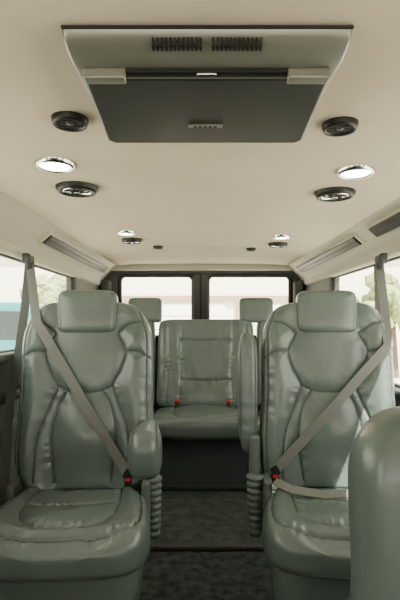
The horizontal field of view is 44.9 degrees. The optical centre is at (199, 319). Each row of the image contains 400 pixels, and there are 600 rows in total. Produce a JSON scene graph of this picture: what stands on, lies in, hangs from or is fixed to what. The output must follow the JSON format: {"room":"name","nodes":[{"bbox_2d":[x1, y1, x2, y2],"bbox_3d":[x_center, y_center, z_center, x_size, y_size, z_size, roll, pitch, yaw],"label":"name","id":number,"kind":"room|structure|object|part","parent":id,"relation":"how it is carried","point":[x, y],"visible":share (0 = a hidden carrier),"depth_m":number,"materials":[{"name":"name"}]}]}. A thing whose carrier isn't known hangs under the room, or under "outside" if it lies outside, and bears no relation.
{"room":"vehicle interior","nodes":[
{"label":"vehicle interior","id":0,"kind":"room"},
{"bbox_2d":[0,190,115,490],"bbox_3d":[-0.833,0.320,1.500,0.235,1.660,5.600,0,0,0],"label":"wall","id":1,"kind":"structure","parent":0,"point":[21,228],"depth_m":2.36,"materials":[{"name":"beige plastic"}]},
{"bbox_2d":[0,413,17,446],"bbox_3d":[-0.880,0.500,2.200,0.070,0.100,2.400,0,0,0],"label":"ledge","id":2,"kind":"object","parent":1,"relation":"attached to","point":[15,417],"visible":0.05,"depth_m":2.19,"materials":[{"name":"grey plastic"}]},
{"bbox_2d":[0,386,19,405],"bbox_3d":[-0.880,0.345,1.500,0.070,0.050,5.600,0,0,0],"label":"sill","id":3,"kind":"structure","parent":1,"relation":"attached to","point":[2,394],"depth_m":2.12,"materials":[{"name":"grey plastic"}]},
{"bbox_2d":[0,360,20,392],"bbox_3d":[-0.915,0.258,2.140,0.070,0.185,2.560,0,0,0],"label":"window ledge","id":4,"kind":"object","parent":1,"relation":"attached to","point":[5,367],"visible":0.02,"depth_m":2.19,"materials":[{"name":"grey plastic"}]},
{"bbox_3d":[-0.915,0.750,1.500,0.070,0.800,5.600,0,0,0],"label":"panel","id":5,"kind":"part","parent":1,"relation":"part of","materials":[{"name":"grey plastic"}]},
{"bbox_2d":[0,253,72,352],"bbox_3d":[-0.910,-0.075,2.750,0.028,0.488,1.368,0,0,0],"label":"frame","id":6,"kind":"object","parent":1,"relation":"attached to","point":[70,278],"visible":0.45,"depth_m":2.76,"materials":[{"name":"grey rubber"}]},
{"bbox_3d":[-0.830,-0.406,1.500,0.230,0.208,5.600,0,0,0],"label":"panel","id":7,"kind":"part","parent":1,"relation":"part of","materials":[{"name":"beige plastic"}]},
{"bbox_2d":[39,232,108,272],"bbox_3d":[-0.791,-0.423,3.250,0.064,0.061,1.600,0,0,0],"label":"air vent","id":8,"kind":"object","parent":1,"relation":"attached to","point":[49,239],"visible":0.96,"depth_m":2.91,"materials":[{"name":"beige plastic"}]},
{"bbox_3d":[-0.780,-0.412,3.250,0.006,0.011,1.520,-41,0,0],"label":"rail","id":9,"kind":"part","parent":8,"relation":"part of","materials":[{"name":"grey plastic"}]},
{"bbox_3d":[-0.915,0.025,3.860,0.070,0.690,0.880,0,0,0],"label":"quarter panel","id":10,"kind":"part","parent":1,"relation":"part of","materials":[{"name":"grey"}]},
{"bbox_2d":[100,280,111,290],"bbox_3d":[-0.830,-0.010,4.254,0.100,0.680,0.088,0,0,0],"label":"trim","id":11,"kind":"structure","parent":1,"relation":"attached to","point":[105,284],"depth_m":4.21,"materials":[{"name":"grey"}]},
{"bbox_2d":[110,264,293,270],"bbox_3d":[0.020,-0.473,4.260,1.720,0.075,0.120,0,0,0],"label":"trim","id":12,"kind":"structure","parent":1,"relation":"attached to","point":[139,267],"depth_m":4.20,"materials":[{"name":"beige plastic"}]},
{"bbox_2d":[108,271,296,275],"bbox_3d":[0.020,-0.463,4.340,1.940,0.135,0.080,0,0,0],"label":"header","id":13,"kind":"object","parent":1,"relation":"attached to","point":[119,273],"visible":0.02,"depth_m":4.30,"materials":[{"name":"grey plastic"}]},
{"bbox_2d":[150,543,263,550],"bbox_3d":[0.020,1.138,2.425,1.800,0.024,0.040,0,0,0],"label":"trim","id":14,"kind":"structure","parent":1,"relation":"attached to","point":[154,546],"depth_m":2.40,"materials":[{"name":"grey plastic"}]},
{"bbox_2d":[153,339,260,413],"bbox_3d":[0.020,0.650,4.340,1.940,1.000,0.080,0,0,0],"label":"door","id":15,"kind":"structure","parent":1,"relation":"in","point":[156,406],"depth_m":4.30,"materials":[{"name":"grey"}]},
{"bbox_2d":[103,274,300,318],"bbox_3d":[0.020,-0.120,4.325,1.940,0.580,0.110,0,0,0],"label":"door","id":16,"kind":"structure","parent":15,"relation":"attached to","point":[196,277],"depth_m":4.27,"materials":[{"name":"black metal"}]},
{"bbox_2d":[118,274,192,338],"bbox_3d":[-0.385,-0.122,4.300,0.686,0.581,0.036,0,0,0],"label":"window frame","id":17,"kind":"structure","parent":16,"relation":"attached to","point":[122,276],"depth_m":4.29,"materials":[{"name":"grey rubber"}]},
{"bbox_2d":[208,274,291,338],"bbox_3d":[0.435,-0.122,4.300,0.766,0.581,0.036,0,0,0],"label":"window frame","id":18,"kind":"structure","parent":16,"relation":"attached to","point":[210,276],"depth_m":4.29,"materials":[{"name":"grey rubber"}]},
{"bbox_2d":[153,245,162,248],"bbox_3d":[-0.276,-0.477,3.182,0.066,0.018,0.066,0,0,0],"label":"ceiling speaker","id":19,"kind":"object","parent":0,"point":[156,246],"depth_m":3.16},
{"bbox_2d":[0,0,399,265],"bbox_3d":[0.020,-0.492,1.500,1.487,0.048,5.600,0,0,0],"label":"ceiling","id":20,"kind":"structure","parent":0,"point":[204,203],"depth_m":1.43,"materials":[{"name":"fabric"}]},
{"bbox_2d":[34,157,74,172],"bbox_3d":[-0.449,-0.478,1.499,0.124,0.016,0.124,0,0,0],"label":"ceiling light","id":21,"kind":"object","parent":20,"relation":"attached to","point":[48,164],"depth_m":1.48,"materials":[{"name":"white plastic"}]},
{"bbox_2d":[51,111,88,131],"bbox_3d":[-0.314,-0.477,1.167,0.089,0.018,0.089,0,0,0],"label":"ceiling speaker","id":22,"kind":"object","parent":20,"relation":"attached to","point":[68,121],"depth_m":1.15},
{"bbox_2d":[55,181,97,197],"bbox_3d":[-0.447,-0.473,1.760,0.152,0.026,0.152,0,0,0],"label":"ceiling air vent","id":23,"kind":"object","parent":20,"relation":"attached to","point":[80,189],"depth_m":1.73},
{"bbox_2d":[117,230,134,235],"bbox_3d":[-0.408,-0.478,2.670,0.103,0.016,0.103,0,0,0],"label":"ceiling light","id":24,"kind":"object","parent":20,"relation":"attached to","point":[124,232],"depth_m":2.64,"materials":[{"name":"white plastic"}]},
{"bbox_2d":[122,237,141,243],"bbox_3d":[-0.408,-0.473,2.904,0.124,0.026,0.124,0,0,0],"label":"ceiling air vent","id":25,"kind":"object","parent":20,"relation":"attached to","point":[130,240],"depth_m":2.86,"materials":[{"name":"black plastic"}]},
{"bbox_2d":[61,25,353,142],"bbox_3d":[0.012,-0.458,0.991,0.486,0.057,0.396,0,0,0],"label":"monitor","id":26,"kind":"object","parent":20,"relation":"attached to","point":[144,83],"visible":1,"depth_m":0.87,"materials":[{"name":"grey plastic"}]},
{"bbox_3d":[0.012,-0.443,1.031,0.471,0.020,0.317,0,0,0],"label":"screen lid","id":27,"kind":"part","parent":26,"relation":"part of","materials":[{"name":"black plastic"}]},
{"bbox_2d":[268,242,287,247],"bbox_3d":[0.493,-0.473,3.057,0.124,0.026,0.124,0,0,0],"label":"ceiling air vent","id":28,"kind":"object","parent":20,"relation":"in","point":[272,244],"depth_m":3.02,"materials":[{"name":"black plastic"}]},
{"bbox_2d":[273,235,290,239],"bbox_3d":[0.474,-0.478,2.799,0.103,0.016,0.103,0,0,0],"label":"ceiling light","id":29,"kind":"object","parent":20,"relation":"in","point":[278,237],"depth_m":2.77,"materials":[{"name":"white plastic"}]},
{"bbox_2d":[314,186,355,201],"bbox_3d":[0.510,-0.473,1.829,0.152,0.026,0.152,0,0,0],"label":"ceiling air vent","id":30,"kind":"object","parent":20,"relation":"in","point":[338,193],"depth_m":1.80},
{"bbox_2d":[322,116,358,136],"bbox_3d":[0.346,-0.477,1.198,0.089,0.018,0.089,0,0,0],"label":"ceiling air vent","id":31,"kind":"object","parent":20,"relation":"attached to","point":[340,126],"depth_m":1.18,"materials":[{"name":"black plastic"}]},
{"bbox_2d":[336,165,375,179],"bbox_3d":[0.506,-0.478,1.570,0.124,0.016,0.124,0,0,0],"label":"ceiling light","id":32,"kind":"object","parent":20,"relation":"in","point":[352,172],"depth_m":1.55,"materials":[{"name":"white plastic"}]},
{"bbox_2d":[200,275,200,318],"bbox_3d":[0.005,-0.125,4.272,0.014,0.550,0.016,0,0,0],"label":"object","id":33,"kind":"structure","parent":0,"point":[200,275],"depth_m":4.26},
{"bbox_2d":[122,296,287,300],"bbox_3d":[-0.100,-0.750,16.940,10.200,0.200,0.120,0,0,0],"label":"lintel","id":34,"kind":"object","parent":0,"point":[124,298],"depth_m":16.88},
{"bbox_2d":[138,551,275,599],"bbox_3d":[0.020,1.180,0.560,1.960,0.060,3.720,0,0,0],"label":"floor","id":35,"kind":"structure","parent":0,"point":[167,575],"depth_m":2.18,"materials":[{"name":"black carpet"}]},
{"bbox_2d":[0,290,162,599],"bbox_3d":[-0.463,0.509,1.896,0.642,1.281,0.772,0,0,-3],"label":"seat","id":36,"kind":"object","parent":35,"relation":"on","point":[91,540],"visible":0.98,"depth_m":2.01,"materials":[{"name":"grey leather"}]},
{"bbox_2d":[0,253,131,504],"bbox_3d":[-0.564,0.265,2.177,0.573,1.170,0.356,0,0,0],"label":"belt","id":37,"kind":"object","parent":36,"relation":"attached to","point":[29,288],"visible":0.95,"depth_m":2.07,"materials":[{"name":"woven fabric webbing"},{"name":"plastic"},{"name":"metal"}]},
{"bbox_2d":[0,487,150,582],"bbox_3d":[-0.477,0.759,1.775,0.599,0.182,0.530,0,0,-3],"label":"seat cushion","id":38,"kind":"object","parent":36,"relation":"on","point":[51,534],"depth_m":1.60,"materials":[{"name":"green leather"}]},
{"bbox_3d":[-0.496,0.322,2.135,0.595,0.800,0.184,0,-9,-3],"label":"backrest","id":39,"kind":"part","parent":36,"relation":"part of","materials":[{"name":"grey leather"}]},
{"bbox_3d":[-0.207,0.474,1.895,0.126,0.180,0.460,0,3,-3],"label":"armrest","id":40,"kind":"part","parent":36,"relation":"part of","materials":[{"name":"grey leather"}]},
{"bbox_2d":[237,290,394,599],"bbox_3d":[0.492,0.509,1.909,0.695,1.281,0.773,0,0,5],"label":"seat","id":41,"kind":"object","parent":35,"relation":"on","point":[312,347],"visible":0.74,"depth_m":2.06,"materials":[{"name":"grey leather"}]},
{"bbox_3d":[0.211,0.316,2.141,0.094,0.520,0.104,0,-5,5],"label":"armrest","id":42,"kind":"part","parent":41,"relation":"part of","materials":[{"name":"grey leather"}]},
{"bbox_2d":[262,488,350,579],"bbox_3d":[0.529,0.759,1.786,0.599,0.182,0.530,0,0,5],"label":"seat cushion","id":43,"kind":"object","parent":41,"relation":"on","point":[304,537],"depth_m":1.61,"materials":[{"name":"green leather"}]},
{"bbox_3d":[0.560,0.322,2.145,0.595,0.800,0.184,0,-9,5],"label":"backrest","id":44,"kind":"part","parent":41,"relation":"part of","materials":[{"name":"grey leather"}]},
{"bbox_2d":[270,253,392,498],"bbox_3d":[0.647,0.265,2.039,0.723,1.170,0.347,0,0,-29],"label":"belt","id":45,"kind":"object","parent":41,"relation":"attached to","point":[380,289],"visible":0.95,"depth_m":2.04,"materials":[{"name":"beige-grey woven fabric webbing"},{"name":"black plastic"},{"name":"red plastic"}]},
{"bbox_2d":[348,406,399,599],"bbox_3d":[0.585,0.630,0.676,0.599,1.039,0.733,0,0,0],"label":"seat","id":46,"kind":"object","parent":35,"relation":"on","point":[374,456],"visible":1,"depth_m":0.88,"materials":[{"name":"grey leather"}]},
{"bbox_2d":[246,247,255,250],"bbox_3d":[0.345,-0.477,3.272,0.066,0.018,0.066,0,0,0],"label":"ceiling speaker","id":47,"kind":"object","parent":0,"point":[251,248],"depth_m":3.25},
{"bbox_2d":[289,197,399,406],"bbox_3d":[0.873,0.320,1.500,0.235,1.660,5.600,0,0,0],"label":"wall","id":48,"kind":"structure","parent":0,"point":[319,277],"depth_m":2.72,"materials":[{"name":"beige plastic"}]},
{"bbox_2d":[293,280,304,302],"bbox_3d":[0.870,-0.010,4.254,0.100,0.680,0.088,0,0,0],"label":"trim","id":49,"kind":"structure","parent":48,"relation":"attached to","point":[298,285],"depth_m":4.21,"materials":[{"name":"grey plastic"}]},
{"bbox_3d":[0.955,0.025,3.860,0.070,0.690,0.880,0,0,0],"label":"quarter panel","id":50,"kind":"part","parent":48,"relation":"part of","materials":[{"name":"grey plastic"}]},
{"bbox_2d":[296,233,365,272],"bbox_3d":[0.831,-0.423,3.275,0.064,0.061,1.550,0,0,0],"label":"air vent","id":51,"kind":"object","parent":48,"relation":"attached to","point":[355,240],"visible":0.95,"depth_m":2.95,"materials":[{"name":"beige plastic"}]},
{"bbox_3d":[0.821,-0.412,3.275,0.006,0.011,1.470,41,0,0],"label":"rail","id":52,"kind":"part","parent":51,"relation":"part of","materials":[{"name":"grey plastic"}]},
{"bbox_3d":[0.870,-0.406,1.500,0.230,0.208,5.600,0,0,0],"label":"panel","id":53,"kind":"part","parent":48,"relation":"part of","materials":[{"name":"beige plastic"}]},
{"bbox_2d":[332,256,399,387],"bbox_3d":[0.950,0.007,2.750,0.028,0.653,1.368,0,0,0],"label":"frame","id":54,"kind":"object","parent":48,"relation":"attached to","point":[397,257],"visible":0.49,"depth_m":2.88,"materials":[{"name":"grey rubber"}]},
{"bbox_2d":[367,209,399,236],"bbox_3d":[0.831,-0.423,1.965,0.064,0.061,0.730,0,0,0],"label":"air vent","id":55,"kind":"object","parent":48,"relation":"attached to","point":[390,222],"visible":0.99,"depth_m":2.12,"materials":[{"name":"beige plastic"}]},
{"bbox_3d":[0.821,-0.412,1.965,0.006,0.011,0.650,41,0,0],"label":"rail","id":56,"kind":"part","parent":55,"relation":"part of","materials":[{"name":"plastic"}]},
{"bbox_2d":[394,387,399,401],"bbox_3d":[0.920,0.345,1.500,0.070,0.050,5.600,0,0,0],"label":"sill","id":57,"kind":"structure","parent":48,"relation":"attached to","point":[397,390],"depth_m":2.19,"materials":[{"name":"grey plastic"}]},
{"bbox_3d":[0.020,1.180,3.385,1.960,0.060,1.930,0,0,0],"label":"floor","id":58,"kind":"structure","parent":0,"visible":0},
{"bbox_2d":[69,489,275,542],"bbox_3d":[0.020,1.141,3.360,1.800,0.018,1.840,0,0,0],"label":"carpet","id":59,"kind":"object","parent":58,"relation":"on","point":[187,516],"visible":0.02,"depth_m":2.77,"materials":[{"name":"black carpet"}]},
{"bbox_2d":[128,298,311,489],"bbox_3d":[0.035,0.480,3.442,1.646,1.300,0.684,0,0,0],"label":"seat","id":60,"kind":"object","parent":59,"relation":"on","point":[197,421],"visible":0.33,"depth_m":3.55,"materials":[{"name":"grey leather"}]},
{"bbox_2d":[154,405,259,439],"bbox_3d":[0.045,0.703,3.350,0.744,0.175,0.500,0,0,0],"label":"cushion","id":61,"kind":"object","parent":60,"relation":"on","point":[175,422],"depth_m":3.12,"materials":[{"name":"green leather"}]},
{"label":"outside","id":62,"kind":"structure","parent":0,"visible":0},
{"bbox_2d":[394,371,399,383],"bbox_3d":[0.000,1.900,10.000,80.000,0.200,70.000,0,0,0],"label":"pavement","id":63,"kind":"structure","parent":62,"point":[396,380],"depth_m":14.40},
{"bbox_2d":[0,302,41,350],"bbox_3d":[-6.342,0.698,11.501,5.264,2.204,2.211,0,0,-8],"label":"van","id":64,"kind":"object","parent":63,"relation":"on","point":[9,311],"visible":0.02,"depth_m":10.79,"materials":[{"name":"teal paint"}]},
{"bbox_2d":[19,274,65,305],"bbox_3d":[-4.563,0.135,15.219,1.806,3.330,2.195,0,0,0],"label":"tree","id":65,"kind":"object","parent":63,"relation":"on","point":[48,289],"visible":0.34,"depth_m":14.64,"materials":[{"name":"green plant"}]},
{"bbox_2d":[0,256,399,370],"bbox_3d":[0.000,-0.300,21.000,28.000,4.200,8.000,0,0,0],"label":"wall","id":66,"kind":"structure","parent":63,"relation":"on","point":[11,271],"depth_m":17.00,"materials":[{"name":"white paint"}]},
{"bbox_2d":[126,303,287,334],"bbox_3d":[-0.200,0.595,16.970,9.400,2.370,0.060,0,0,0],"label":"garage doors","id":67,"kind":"structure","parent":66,"relation":"in","point":[168,309],"depth_m":16.94,"materials":[{"name":"white"}]},
{"bbox_2d":[236,301,238,318],"bbox_3d":[-0.150,0.575,16.940,10.140,2.450,0.120,0,0,0],"label":"door","id":68,"kind":"structure","parent":66,"relation":"in","point":[237,302],"depth_m":16.88,"materials":[{"name":"white"}]},
{"bbox_2d":[356,272,399,377],"bbox_3d":[5.942,0.082,15.125,2.926,3.436,2.592,0,0,0],"label":"tree","id":69,"kind":"object","parent":63,"relation":"on","point":[393,287],"visible":0.31,"depth_m":15.01,"materials":[{"name":"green plant"}]},
{"bbox_3d":[5.942,-0.198,15.125,2.926,2.877,2.592,0,0,0],"label":"crown","id":70,"kind":"part","parent":69,"relation":"part of","materials":[{"name":"green plant"}]}
]}

